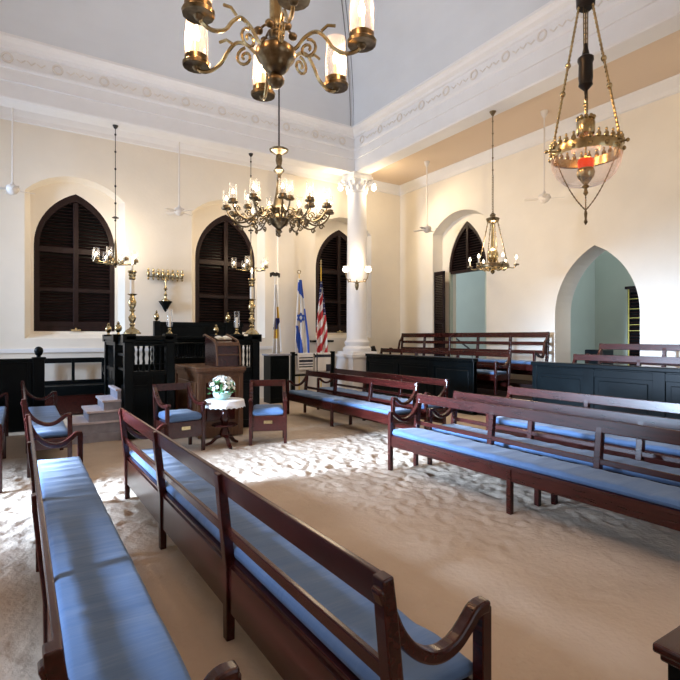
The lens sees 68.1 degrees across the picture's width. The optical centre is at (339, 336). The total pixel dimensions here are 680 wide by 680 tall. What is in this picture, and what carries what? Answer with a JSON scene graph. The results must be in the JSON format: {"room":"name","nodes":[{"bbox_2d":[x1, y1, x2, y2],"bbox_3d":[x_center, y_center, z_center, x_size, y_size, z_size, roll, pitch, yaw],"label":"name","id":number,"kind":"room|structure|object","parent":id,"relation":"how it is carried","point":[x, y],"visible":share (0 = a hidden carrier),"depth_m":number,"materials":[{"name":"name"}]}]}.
{"room":"house of worship","nodes":[
{"label":"house of worship","id":0,"kind":"room"},
{"bbox_2d":[0,119,399,397],"bbox_3d":[-4.554,-1.650,12.453,16.300,7.200,0.500,0,0,-33],"label":"wall","id":1,"kind":"structure","parent":0,"point":[54,165],"depth_m":12.17,"materials":[{"name":"paint"}]},
{"bbox_2d":[34,194,114,331],"bbox_3d":[-6.093,-1.705,11.592,1.650,3.150,0.200,0,0,-33],"label":"window","id":2,"kind":"structure","parent":1,"relation":"in","point":[73,292],"depth_m":11.55,"materials":[{"name":"brown wood"}]},
{"bbox_2d":[0,346,272,352],"bbox_3d":[-6.399,0.295,10.976,11.000,0.090,0.050,0,0,-33],"label":"trim","id":3,"kind":"structure","parent":1,"relation":"attached to","point":[45,350],"depth_m":11.16,"materials":[{"name":"white paint"}]},
{"bbox_2d":[147,268,183,311],"bbox_3d":[-4.251,-1.130,12.255,0.834,1.040,0.320,0,0,-15],"label":"menorah","id":4,"kind":"object","parent":1,"relation":"attached to","point":[165,303],"depth_m":12.21,"materials":[{"name":"gold metal"}]},
{"bbox_2d":[195,215,254,331],"bbox_3d":[-3.082,-1.705,13.510,1.650,3.150,0.200,0,0,-33],"label":"window","id":5,"kind":"structure","parent":1,"relation":"in","point":[220,289],"depth_m":13.47,"materials":[{"name":"brown wood"}]},
{"bbox_2d":[277,173,295,390],"bbox_3d":[-1.523,-1.450,14.041,0.580,6.200,0.180,0,0,-33],"label":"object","id":6,"kind":"structure","parent":1,"relation":"attached to","point":[285,242],"depth_m":14.00,"materials":[{"name":"paint"}]},
{"bbox_2d":[316,230,346,332],"bbox_3d":[-0.054,-1.705,15.439,1.650,3.150,0.200,0,0,-33],"label":"window","id":7,"kind":"structure","parent":1,"relation":"in","point":[332,252],"depth_m":15.37,"materials":[{"name":"brown wood"}]},
{"bbox_2d":[0,73,679,195],"bbox_3d":[-0.463,-4.720,5.752,15.440,0.300,15.240,0,0,-33],"label":"trim","id":8,"kind":"structure","parent":1,"relation":"attached to","point":[670,86],"depth_m":12.01,"materials":[{"name":"white paint"}]},
{"bbox_2d":[0,0,550,125],"bbox_3d":[-1.120,-8.230,6.970,9.840,4.920,10.000,0,0,-33],"label":"ceiling","id":9,"kind":"structure","parent":0,"point":[416,39],"depth_m":11.38,"materials":[{"name":"paint"}]},
{"bbox_2d":[222,89,333,236],"bbox_3d":[-0.881,-6.098,7.264,1.597,9.157,1.597,0,0,-33],"label":"chandelier","id":10,"kind":"object","parent":9,"relation":"hanging from","point":[277,216],"visible":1,"depth_m":7.17,"materials":[{"name":"gold metal"}]},
{"bbox_2d":[181,0,376,101],"bbox_3d":[-0.408,-5.401,3.200,1.255,7.643,1.251,0,0,-33],"label":"chandelier","id":11,"kind":"object","parent":9,"relation":"hanging from","point":[275,55],"visible":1,"depth_m":3.14,"materials":[{"name":"gold metal"}]},
{"bbox_2d":[194,40,198,50],"bbox_3d":[-0.949,-1.880,3.325,0.027,0.150,0.027,0,0,-9],"label":"candle","id":12,"kind":"object","parent":11,"relation":"on","point":[196,42],"depth_m":3.31,"materials":[{"name":"white wax"}]},
{"bbox_2d":[261,72,264,81],"bbox_3d":[-0.570,-1.880,3.731,0.027,0.150,0.027,0,0,-40],"label":"candle","id":13,"kind":"object","parent":11,"relation":"on","point":[262,73],"depth_m":3.72,"materials":[{"name":"white wax"}]},
{"bbox_2d":[334,63,337,72],"bbox_3d":[-0.030,-1.880,3.606,0.027,0.150,0.027,0,0,-25],"label":"candle","id":14,"kind":"object","parent":11,"relation":"on","point":[335,64],"depth_m":3.59,"materials":[{"name":"white wax"}]},
{"bbox_2d":[359,16,363,26],"bbox_3d":[0.133,-1.880,3.075,0.027,0.150,0.027,0,0,-10],"label":"candle","id":15,"kind":"object","parent":11,"relation":"on","point":[361,18],"depth_m":3.06,"materials":[{"name":"white wax"}]},
{"bbox_2d":[341,0,353,125],"bbox_3d":[-0.254,-8.167,11.031,0.118,4.836,5.658,0,0,12],"label":"conduit","id":16,"kind":"object","parent":9,"relation":"attached to","point":[341,0],"visible":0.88,"depth_m":13.42,"materials":[{"name":"grey metal"}]},
{"bbox_2d":[544,0,629,224],"bbox_3d":[1.732,-4.387,3.515,0.514,7.214,0.533,0,0,31],"label":"oil lamp","id":17,"kind":"object","parent":9,"relation":"hanging from","point":[585,125],"visible":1,"depth_m":3.46,"materials":[{"name":"gold metal"}]},
{"bbox_2d":[0,398,679,679],"bbox_3d":[-1.406,1.671,5.092,13.500,0.064,15.500,0,0,-33],"label":"floor","id":18,"kind":"structure","parent":0,"point":[575,590],"depth_m":3.86,"materials":[{"name":"beige sand"}]},
{"bbox_2d":[0,392,8,492],"bbox_3d":[-4.811,1.204,6.764,0.537,0.952,3.680,0,0,-33],"label":"bench","id":19,"kind":"object","parent":18,"relation":"on","point":[4,410],"visible":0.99,"depth_m":6.88,"materials":[{"name":"brown wood"}]},
{"bbox_2d":[0,406,5,428],"bbox_3d":[-4.778,1.181,6.786,0.397,0.081,3.570,0,0,-33],"label":"cushion","id":20,"kind":"object","parent":19,"relation":"on","point":[2,408],"depth_m":7.43,"materials":[{"name":"blue fabric"}]},
{"bbox_2d":[0,346,45,432],"bbox_3d":[-6.991,0.925,7.996,4.000,1.510,0.220,0,0,-33],"label":"enclosure","id":21,"kind":"object","parent":18,"relation":"on","point":[31,371],"visible":0.76,"depth_m":8.84,"materials":[{"name":"brown wood"}]},
{"bbox_2d":[20,381,71,477],"bbox_3d":[-4.293,1.204,7.254,0.537,0.952,2.950,0,0,-33],"label":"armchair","id":22,"kind":"object","parent":18,"relation":"on","point":[47,421],"visible":0.85,"depth_m":6.16,"materials":[{"name":"brown wood"}]},
{"bbox_2d":[28,406,66,438],"bbox_3d":[-4.260,1.183,7.276,0.397,0.079,2.840,0,0,-33],"label":"cushion","id":23,"kind":"object","parent":22,"relation":"on","point":[42,413],"depth_m":6.69,"materials":[{"name":"blue fabric"}]},
{"bbox_2d":[45,357,103,414],"bbox_3d":[-5.760,1.055,10.903,1.280,1.190,0.580,0,0,-33],"label":"settee","id":24,"kind":"object","parent":18,"relation":"on","point":[73,394],"visible":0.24,"depth_m":10.78,"materials":[{"name":"brown wood"}]},
{"bbox_2d":[72,385,121,444],"bbox_3d":[-4.079,1.260,8.274,0.770,0.840,0.860,0,0,-33],"label":"stone steps","id":25,"kind":"structure","parent":18,"relation":"on","point":[100,422],"depth_m":8.04,"materials":[{"name":"grey stone"}]},
{"bbox_2d":[24,414,240,679],"bbox_3d":[-1.629,1.204,3.083,0.494,0.952,4.270,0,0,-33],"label":"bench","id":26,"kind":"object","parent":18,"relation":"on","point":[101,621],"visible":1,"depth_m":2.23,"materials":[{"name":"blue fabric"}]},
{"bbox_2d":[37,456,190,679],"bbox_3d":[-1.598,1.183,3.103,0.365,0.079,4.163,0,0,-33],"label":"cushion","id":27,"kind":"object","parent":26,"relation":"on","point":[112,628],"depth_m":2.26,"materials":[{"name":"blue fabric"}]},
{"bbox_2d":[152,382,206,450],"bbox_3d":[-2.371,1.192,7.428,0.588,0.976,0.645,0,0,-39],"label":"armchair","id":28,"kind":"object","parent":18,"relation":"on","point":[182,423],"visible":0.9,"depth_m":7.35,"materials":[{"name":"brown wood"}]},
{"bbox_2d":[158,409,201,422],"bbox_3d":[-2.362,1.153,7.416,0.470,0.131,0.490,0,0,-38],"label":"cushion","id":29,"kind":"object","parent":28,"relation":"on","point":[178,415],"depth_m":7.28,"materials":[{"name":"blue fabric"}]},
{"bbox_2d":[102,321,261,439],"bbox_3d":[-3.091,0.685,9.663,2.390,1.930,2.380,0,0,-33],"label":"bimah","id":30,"kind":"object","parent":18,"relation":"on","point":[135,382],"visible":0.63,"depth_m":8.46,"materials":[{"name":"brown wood"}]},
{"bbox_2d":[123,259,140,333],"bbox_3d":[-3.389,-0.665,8.204,0.270,1.230,0.270,0,0,-33],"label":"candlestick","id":31,"kind":"object","parent":30,"relation":"on","point":[132,302],"visible":1,"depth_m":8.17,"materials":[{"name":"gold metal"}]},
{"bbox_2d":[130,280,134,293],"bbox_3d":[-3.389,-0.835,8.204,0.072,0.270,0.070,0,0,-33],"label":"candle","id":32,"kind":"object","parent":31,"relation":"on","point":[132,286],"depth_m":8.17,"materials":[{"name":"white wax"}]},
{"bbox_2d":[128,270,136,279],"bbox_3d":[-3.389,-1.005,8.204,0.140,0.150,0.140,0,0,-33],"label":"brass cup","id":33,"kind":"object","parent":31,"relation":"on","point":[132,273],"depth_m":8.16,"materials":[{"name":"gold metal"}]},
{"bbox_2d":[166,309,172,333],"bbox_3d":[-2.880,-0.260,8.504,0.110,0.420,0.107,0,0,-33],"label":"candle","id":34,"kind":"object","parent":30,"relation":"on","point":[169,317],"visible":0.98,"depth_m":8.49,"materials":[{"name":"white wax"}]},
{"bbox_2d":[168,316,170,326],"bbox_3d":[-2.880,-0.265,8.504,0.044,0.190,0.044,0,0,-33],"label":"candle","id":35,"kind":"object","parent":34,"relation":"on","point":[169,317],"depth_m":8.49,"materials":[{"name":"white wax"}]},
{"bbox_2d":[175,342,204,363],"bbox_3d":[-3.032,0.480,9.896,0.680,0.740,0.450,0,0,-33],"label":"railing","id":36,"kind":"object","parent":30,"relation":"on","point":[178,360],"visible":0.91,"depth_m":9.74,"materials":[{"name":"brown wood"}]},
{"bbox_2d":[234,317,239,333],"bbox_3d":[-1.877,-0.260,9.144,0.110,0.420,0.107,0,0,-33],"label":"candle","id":37,"kind":"object","parent":30,"relation":"on","point":[236,328],"visible":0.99,"depth_m":9.12,"materials":[{"name":"white wax"}]},
{"bbox_2d":[244,269,258,333],"bbox_3d":[-1.635,-0.665,9.322,0.270,1.230,0.270,0,0,-33],"label":"candlestick","id":38,"kind":"object","parent":30,"relation":"on","point":[251,306],"visible":1,"depth_m":9.28,"materials":[{"name":"gold metal"}]},
{"bbox_2d":[250,287,253,298],"bbox_3d":[-1.635,-0.835,9.322,0.072,0.270,0.070,0,0,-33],"label":"candle","id":39,"kind":"object","parent":38,"relation":"on","point":[251,288],"depth_m":9.29,"materials":[{"name":"white wax"}]},
{"bbox_2d":[248,278,255,286],"bbox_3d":[-1.635,-1.005,9.322,0.140,0.150,0.140,0,0,-33],"label":"brass cup","id":40,"kind":"object","parent":38,"relation":"on","point":[251,280],"depth_m":9.28,"materials":[{"name":"gold metal"}]},
{"bbox_2d":[153,310,242,363],"bbox_3d":[-3.109,0.535,11.311,2.030,2.230,0.340,0,0,-33],"label":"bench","id":41,"kind":"object","parent":18,"relation":"on","point":[159,328],"visible":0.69,"depth_m":11.24,"materials":[{"name":"black wood"}]},
{"bbox_2d":[175,334,245,438],"bbox_3d":[-2.343,0.798,8.918,0.850,1.705,1.480,0,0,-33],"label":"lectern","id":42,"kind":"object","parent":18,"relation":"on","point":[221,356],"visible":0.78,"depth_m":8.47,"materials":[{"name":"brown wood"}]},
{"bbox_2d":[215,336,231,339],"bbox_3d":[-2.050,0.011,8.839,0.260,0.069,0.164,0,0,-33],"label":"open book","id":43,"kind":"object","parent":42,"relation":"on","point":[216,337],"visible":1,"depth_m":8.80,"materials":[{"name":"white paper"}]},
{"bbox_2d":[205,409,237,448],"bbox_3d":[-1.756,1.312,7.670,0.560,0.704,0.575,0,0,-33],"label":"pedestal table","id":44,"kind":"object","parent":18,"relation":"on","point":[224,424],"visible":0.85,"depth_m":7.63,"materials":[{"name":"brown wood"}]},
{"bbox_2d":[211,422,237,427],"bbox_3d":[-1.760,1.337,7.676,0.400,0.025,0.400,0,0,-33],"label":"shelf","id":45,"kind":"object","parent":44,"relation":"attached to","point":[219,424],"depth_m":7.62,"materials":[{"name":"brown wood"}]},
{"bbox_2d":[205,397,244,409],"bbox_3d":[-1.764,1.011,7.682,0.620,0.119,0.616,0,0,-33],"label":"lace tablecloth","id":46,"kind":"object","parent":44,"relation":"on","point":[231,402],"visible":0.87,"depth_m":7.45,"materials":[{"name":"white fabric"}]},
{"bbox_2d":[208,375,235,399],"bbox_3d":[-1.795,0.764,7.649,0.447,0.372,0.445,0,0,-33],"label":"flower bouquet","id":47,"kind":"object","parent":46,"relation":"on","point":[222,394],"visible":1,"depth_m":7.57,"materials":[{"name":"white plant"}]},
{"bbox_2d":[212,391,231,399],"bbox_3d":[-1.794,0.892,7.655,0.288,0.115,0.288,0,0,-33],"label":"bowl","id":48,"kind":"object","parent":46,"relation":"on","point":[220,395],"depth_m":7.56,"materials":[{"name":"white ceramic"}]},
{"bbox_2d":[249,380,286,445],"bbox_3d":[-1.145,1.192,7.996,0.588,0.976,0.645,0,0,-9],"label":"armchair","id":49,"kind":"object","parent":18,"relation":"on","point":[262,417],"visible":0.99,"depth_m":7.77,"materials":[{"name":"brown wood"}]},
{"bbox_2d":[253,404,282,415],"bbox_3d":[-1.143,1.153,7.982,0.470,0.131,0.490,0,0,-8],"label":"cushion","id":50,"kind":"object","parent":49,"relation":"on","point":[258,409],"depth_m":7.77,"materials":[{"name":"blue fabric"}]},
{"bbox_2d":[270,272,281,353],"bbox_3d":[-1.735,-0.035,13.478,0.337,3.409,0.320,0,0,-33],"label":"flag","id":51,"kind":"object","parent":18,"relation":"on","point":[277,343],"visible":0.98,"depth_m":13.46,"materials":[{"name":"white fabric"}]},
{"bbox_2d":[262,353,290,403],"bbox_3d":[-1.613,1.050,12.786,0.600,1.240,0.480,0,0,-33],"label":"cabinet","id":52,"kind":"object","parent":18,"relation":"on","point":[276,366],"visible":0.91,"depth_m":12.60,"materials":[{"name":"brown wood"}]},
{"bbox_2d":[295,270,309,389],"bbox_3d":[-1.082,-0.089,13.895,0.469,3.519,0.320,0,0,-33],"label":"flag","id":53,"kind":"object","parent":18,"relation":"on","point":[301,332],"visible":0.91,"depth_m":13.86,"materials":[{"name":"white fabric"}]},
{"bbox_2d":[118,408,490,679],"bbox_3d":[-0.871,1.204,3.467,0.499,0.952,4.380,0,0,-33],"label":"bench","id":54,"kind":"object","parent":18,"relation":"on","point":[314,608],"visible":0.99,"depth_m":2.27,"materials":[{"name":"brown wood"}]},
{"bbox_2d":[290,351,334,389],"bbox_3d":[-0.722,1.030,13.472,1.320,1.280,0.480,0,0,-33],"label":"rack","id":55,"kind":"object","parent":18,"relation":"on","point":[292,357],"visible":0.32,"depth_m":13.14,"materials":[{"name":"brown wood"}]},
{"bbox_2d":[296,353,312,373],"bbox_3d":[-0.932,0.700,13.338,0.480,0.550,0.113,0,0,-33],"label":"prayer shawl","id":56,"kind":"object","parent":55,"relation":"hanging from","point":[304,361],"visible":0.94,"depth_m":13.29,"materials":[{"name":"white fabric"}]},
{"bbox_2d":[313,353,330,372],"bbox_3d":[-0.485,0.700,13.622,0.500,0.550,0.113,0,0,-33],"label":"prayer shawl","id":57,"kind":"object","parent":55,"relation":"hanging from","point":[321,361],"visible":0.97,"depth_m":13.57,"materials":[{"name":"white fabric"}]},
{"bbox_2d":[317,260,327,386],"bbox_3d":[-0.546,-0.270,14.236,0.366,3.880,0.320,0,0,-33],"label":"flag","id":58,"kind":"object","parent":18,"relation":"on","point":[322,341],"visible":0.94,"depth_m":14.22,"materials":[{"name":"red fabric"}]},
{"bbox_2d":[286,370,418,429],"bbox_3d":[0.055,1.204,9.449,0.537,0.952,3.680,0,0,-33],"label":"bench","id":59,"kind":"object","parent":18,"relation":"on","point":[375,412],"visible":0.92,"depth_m":9.04,"materials":[{"name":"brown wood"}]},
{"bbox_2d":[289,390,411,414],"bbox_3d":[0.021,1.181,9.428,0.397,0.081,3.570,0,0,-33],"label":"cushion","id":60,"kind":"object","parent":59,"relation":"on","point":[369,407],"depth_m":9.03,"materials":[{"name":"blue fabric"}]},
{"bbox_2d":[335,171,376,390],"bbox_3d":[0.489,-1.470,14.457,1.010,6.340,1.010,0,0,-33],"label":"column","id":61,"kind":"structure","parent":18,"relation":"on","point":[352,357],"depth_m":14.20,"materials":[{"name":"white paint"}]},
{"bbox_2d":[338,182,346,190],"bbox_3d":[0.063,-4.280,14.302,0.242,0.260,0.146,0,0,19],"label":"floodlight","id":62,"kind":"object","parent":61,"relation":"attached to","point":[340,187],"visible":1,"depth_m":14.27,"materials":[{"name":"white paint"}]},
{"bbox_2d":[343,266,370,289],"bbox_3d":[0.469,-1.625,13.955,0.799,0.650,0.252,0,0,0],"label":"sconce","id":63,"kind":"object","parent":61,"relation":"attached to","point":[345,268],"visible":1,"depth_m":13.90,"materials":[{"name":"gold metal"}]},
{"bbox_2d":[368,182,375,190],"bbox_3d":[0.915,-4.280,14.332,0.242,0.260,0.146,0,0,19],"label":"floodlight","id":64,"kind":"object","parent":61,"relation":"attached to","point":[373,184],"visible":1,"depth_m":14.27,"materials":[{"name":"white paint"}]},
{"bbox_2d":[317,368,448,429],"bbox_3d":[0.679,1.204,10.108,0.537,0.952,3.680,0,0,-33],"label":"bench","id":65,"kind":"object","parent":18,"relation":"on","point":[433,381],"visible":0.52,"depth_m":9.70,"materials":[{"name":"brown wood"}]},
{"bbox_2d":[320,387,440,408],"bbox_3d":[0.645,1.181,10.086,0.397,0.081,3.570,0,0,-33],"label":"cushion","id":66,"kind":"object","parent":65,"relation":"on","point":[363,392],"depth_m":9.97,"materials":[{"name":"blue fabric"}]},
{"bbox_2d":[365,353,477,414],"bbox_3d":[1.828,1.070,12.393,0.170,1.220,3.960,0,0,-33],"label":"screen","id":67,"kind":"object","parent":18,"relation":"on","point":[461,373],"visible":0.62,"depth_m":11.86,"materials":[{"name":"black wood"}]},
{"bbox_2d":[388,393,679,530],"bbox_3d":[1.807,1.204,4.875,0.537,0.952,3.680,0,0,-33],"label":"bench","id":68,"kind":"object","parent":18,"relation":"on","point":[642,499],"visible":0.99,"depth_m":4.59,"materials":[{"name":"brown wood"}]},
{"bbox_2d":[392,427,679,509],"bbox_3d":[1.774,1.181,4.853,0.397,0.081,3.570,0,0,-33],"label":"cushion","id":69,"kind":"object","parent":68,"relation":"on","point":[659,496],"depth_m":4.47,"materials":[{"name":"blue fabric"}]},
{"bbox_2d":[427,391,679,504],"bbox_3d":[2.349,1.204,5.160,0.537,0.952,3.680,0,0,-33],"label":"bench","id":70,"kind":"object","parent":18,"relation":"on","point":[640,454],"visible":0.58,"depth_m":5.22,"materials":[{"name":"brown wood"}]},
{"bbox_2d":[431,424,679,486],"bbox_3d":[2.315,1.181,5.139,0.397,0.081,3.570,0,0,-33],"label":"cushion","id":71,"kind":"object","parent":70,"relation":"on","point":[638,461],"depth_m":5.05,"materials":[{"name":"blue fabric"}]},
{"bbox_2d":[486,386,679,467],"bbox_3d":[3.309,1.204,5.831,0.537,0.952,3.680,0,0,-33],"label":"bench","id":72,"kind":"object","parent":18,"relation":"on","point":[665,449],"visible":0.6,"depth_m":6.13,"materials":[{"name":"brown wood"}]},
{"bbox_2d":[496,416,679,455],"bbox_3d":[3.275,1.181,5.809,0.397,0.081,3.570,0,0,-33],"label":"cushion","id":73,"kind":"object","parent":72,"relation":"on","point":[665,449],"depth_m":5.99,"materials":[{"name":"blue fabric"}]},
{"bbox_2d":[531,361,679,418],"bbox_3d":[4.861,1.070,7.632,0.170,1.220,4.470,0,0,-33],"label":"partition wall","id":74,"kind":"structure","parent":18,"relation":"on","point":[661,384],"depth_m":8.22,"materials":[{"name":"black wood"}]},
{"bbox_2d":[653,626,679,679],"bbox_3d":[1.393,1.315,1.480,0.620,0.730,0.600,0,0,-33],"label":"side table","id":75,"kind":"object","parent":18,"relation":"on","point":[667,646],"visible":1,"depth_m":1.55,"materials":[{"name":"brown wood"}]},
{"bbox_2d":[0,0,679,175],"bbox_3d":[-1.120,-5.205,6.970,11.220,1.150,11.380,0,0,-33],"label":"trim","id":76,"kind":"structure","parent":0,"point":[528,59],"depth_m":10.68,"materials":[{"name":"white paint"}]},
{"bbox_2d":[92,124,137,267],"bbox_3d":[-4.917,-3.075,11.013,0.919,3.130,0.919,0,0,-33],"label":"chandelier","id":77,"kind":"object","parent":76,"relation":"hanging from","point":[96,259],"visible":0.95,"depth_m":10.99,"materials":[{"name":"gold metal"}]},
{"bbox_2d":[231,153,267,273],"bbox_3d":[-2.275,-3.115,12.739,0.927,3.050,0.897,0,0,-33],"label":"chandelier","id":78,"kind":"object","parent":76,"relation":"hanging from","point":[247,265],"visible":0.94,"depth_m":12.67,"materials":[{"name":"gold metal"}]},
{"bbox_2d":[467,110,518,273],"bbox_3d":[3.139,-2.965,10.335,1.021,3.350,0.944,0,0,-33],"label":"chandelier","id":79,"kind":"object","parent":76,"relation":"hanging from","point":[492,255],"visible":1,"depth_m":10.27,"materials":[{"name":"gold metal"}]},
{"bbox_2d":[477,388,531,416],"bbox_3d":[4.758,1.475,9.078,1.220,0.450,15.200,0,0,-33],"label":"floor","id":80,"kind":"structure","parent":0,"point":[482,391],"depth_m":10.94,"materials":[{"name":"brown wood"}]},
{"bbox_2d":[380,348,511,394],"bbox_3d":[2.318,0.804,13.007,0.537,0.952,4.750,0,0,-33],"label":"bench","id":81,"kind":"object","parent":80,"relation":"on","point":[494,377],"visible":0.34,"depth_m":11.45,"materials":[{"name":"brown wood"}]},
{"bbox_2d":[477,369,506,374],"bbox_3d":[2.284,0.781,12.986,0.397,0.081,4.640,0,0,-33],"label":"cushion","id":82,"kind":"object","parent":81,"relation":"on","point":[479,371],"depth_m":11.09,"materials":[{"name":"blue fabric"}]},
{"bbox_2d":[572,354,679,365],"bbox_3d":[5.383,0.804,8.196,0.537,0.952,3.680,0,0,-33],"label":"bench","id":83,"kind":"object","parent":80,"relation":"on","point":[639,360],"visible":0.06,"depth_m":8.95,"materials":[{"name":"brown wood"}]},
{"bbox_2d":[477,379,531,390],"bbox_3d":[5.660,1.375,9.653,0.920,0.650,15.200,0,0,-33],"label":"floor","id":84,"kind":"structure","parent":0,"point":[513,382],"depth_m":11.73,"materials":[{"name":"brown wood"}]},
{"bbox_2d":[389,332,549,374],"bbox_3d":[3.171,0.479,13.587,0.560,1.201,5.250,0,0,-33],"label":"bench","id":85,"kind":"object","parent":84,"relation":"on","point":[522,367],"visible":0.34,"depth_m":12.56,"materials":[{"name":"brown wood"}]},
{"bbox_2d":[417,355,542,363],"bbox_3d":[3.136,0.581,13.565,0.417,0.082,5.140,0,0,-33],"label":"cushion","id":86,"kind":"object","parent":85,"relation":"on","point":[480,360],"depth_m":12.27,"materials":[{"name":"blue fabric"}]},
{"bbox_2d":[586,343,679,366],"bbox_3d":[6.119,0.604,8.641,0.537,0.952,3.680,0,0,-33],"label":"bench","id":87,"kind":"object","parent":84,"relation":"on","point":[664,348],"visible":0.14,"depth_m":9.61,"materials":[{"name":"brown wood"}]},
{"bbox_2d":[371,30,679,184],"bbox_3d":[-0.421,-4.925,5.779,16.100,0.150,15.800,0,0,-33],"label":"ceiling","id":88,"kind":"structure","parent":0,"point":[659,60],"depth_m":10.68,"materials":[{"name":"beige paint"}]},
{"bbox_2d":[0,108,34,194],"bbox_3d":[-6.619,-3.865,10.166,0.636,1.970,0.636,0,0,1],"label":"ceiling fan","id":89,"kind":"object","parent":88,"relation":"hanging from","point":[12,189],"visible":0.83,"depth_m":10.14,"materials":[{"name":"white metal"}]},
{"bbox_2d":[165,142,192,215],"bbox_3d":[-3.819,-3.865,11.950,0.636,1.970,0.636,0,0,-16],"label":"ceiling fan","id":90,"kind":"object","parent":88,"relation":"hanging from","point":[179,211],"visible":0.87,"depth_m":11.93,"materials":[{"name":"white metal"}]},
{"bbox_2d":[414,161,436,232],"bbox_3d":[2.403,-3.865,13.909,0.636,1.970,0.636,0,0,-10],"label":"ceiling fan","id":91,"kind":"object","parent":88,"relation":"hanging from","point":[426,228],"visible":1,"depth_m":13.89,"materials":[{"name":"white metal"}]},
{"bbox_2d":[524,109,563,203],"bbox_3d":[4.385,-3.865,10.797,0.636,1.970,0.636,0,0,-28],"label":"ceiling fan","id":92,"kind":"object","parent":88,"relation":"hanging from","point":[544,197],"visible":0.99,"depth_m":10.78,"materials":[{"name":"white metal"}]},
{"bbox_2d":[400,92,679,380],"bbox_3d":[6.284,-1.650,10.050,0.600,7.200,15.800,0,0,-33],"label":"wall","id":93,"kind":"structure","parent":0,"point":[634,217],"depth_m":11.70,"materials":[{"name":"paint"}]},
{"bbox_2d":[434,221,485,358],"bbox_3d":[3.436,-1.125,14.401,0.410,4.350,1.820,0,0,-33],"label":"door","id":94,"kind":"structure","parent":93,"relation":"in","point":[468,244],"depth_m":14.68,"materials":[{"name":"brown wood"}]},
{"bbox_2d":[456,251,634,364],"bbox_3d":[6.450,-1.050,15.373,0.200,5.800,14.000,0,0,-33],"label":"wall","id":95,"kind":"structure","parent":0,"point":[612,277],"depth_m":13.96,"materials":[{"name":"green paint"}]},
{"bbox_2d":[571,260,594,362],"bbox_3d":[6.008,-1.050,13.461,2.600,5.800,0.150,0,0,-33],"label":"wall","id":96,"kind":"structure","parent":0,"point":[583,301],"depth_m":13.83,"materials":[{"name":"green paint"}]},
{"bbox_3d":[5.101,1.200,14.514,3.400,0.300,14.000,0,0,-33],"label":"floor","id":97,"kind":"structure","parent":0,"visible":0},
{"bbox_2d":[585,349,612,364],"bbox_3d":[5.978,0.670,11.610,0.440,0.760,0.440,0,0,-33],"label":"chest","id":98,"kind":"object","parent":97,"relation":"on","point":[590,351],"visible":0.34,"depth_m":11.49,"materials":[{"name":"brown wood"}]},
{"bbox_2d":[625,286,639,365],"bbox_3d":[7.406,-0.115,12.589,0.100,2.330,0.503,0,0,-33],"label":"louvered shutter","id":99,"kind":"object","parent":97,"relation":"on","point":[633,306],"visible":0.44,"depth_m":12.66,"materials":[{"name":"brown wood"}]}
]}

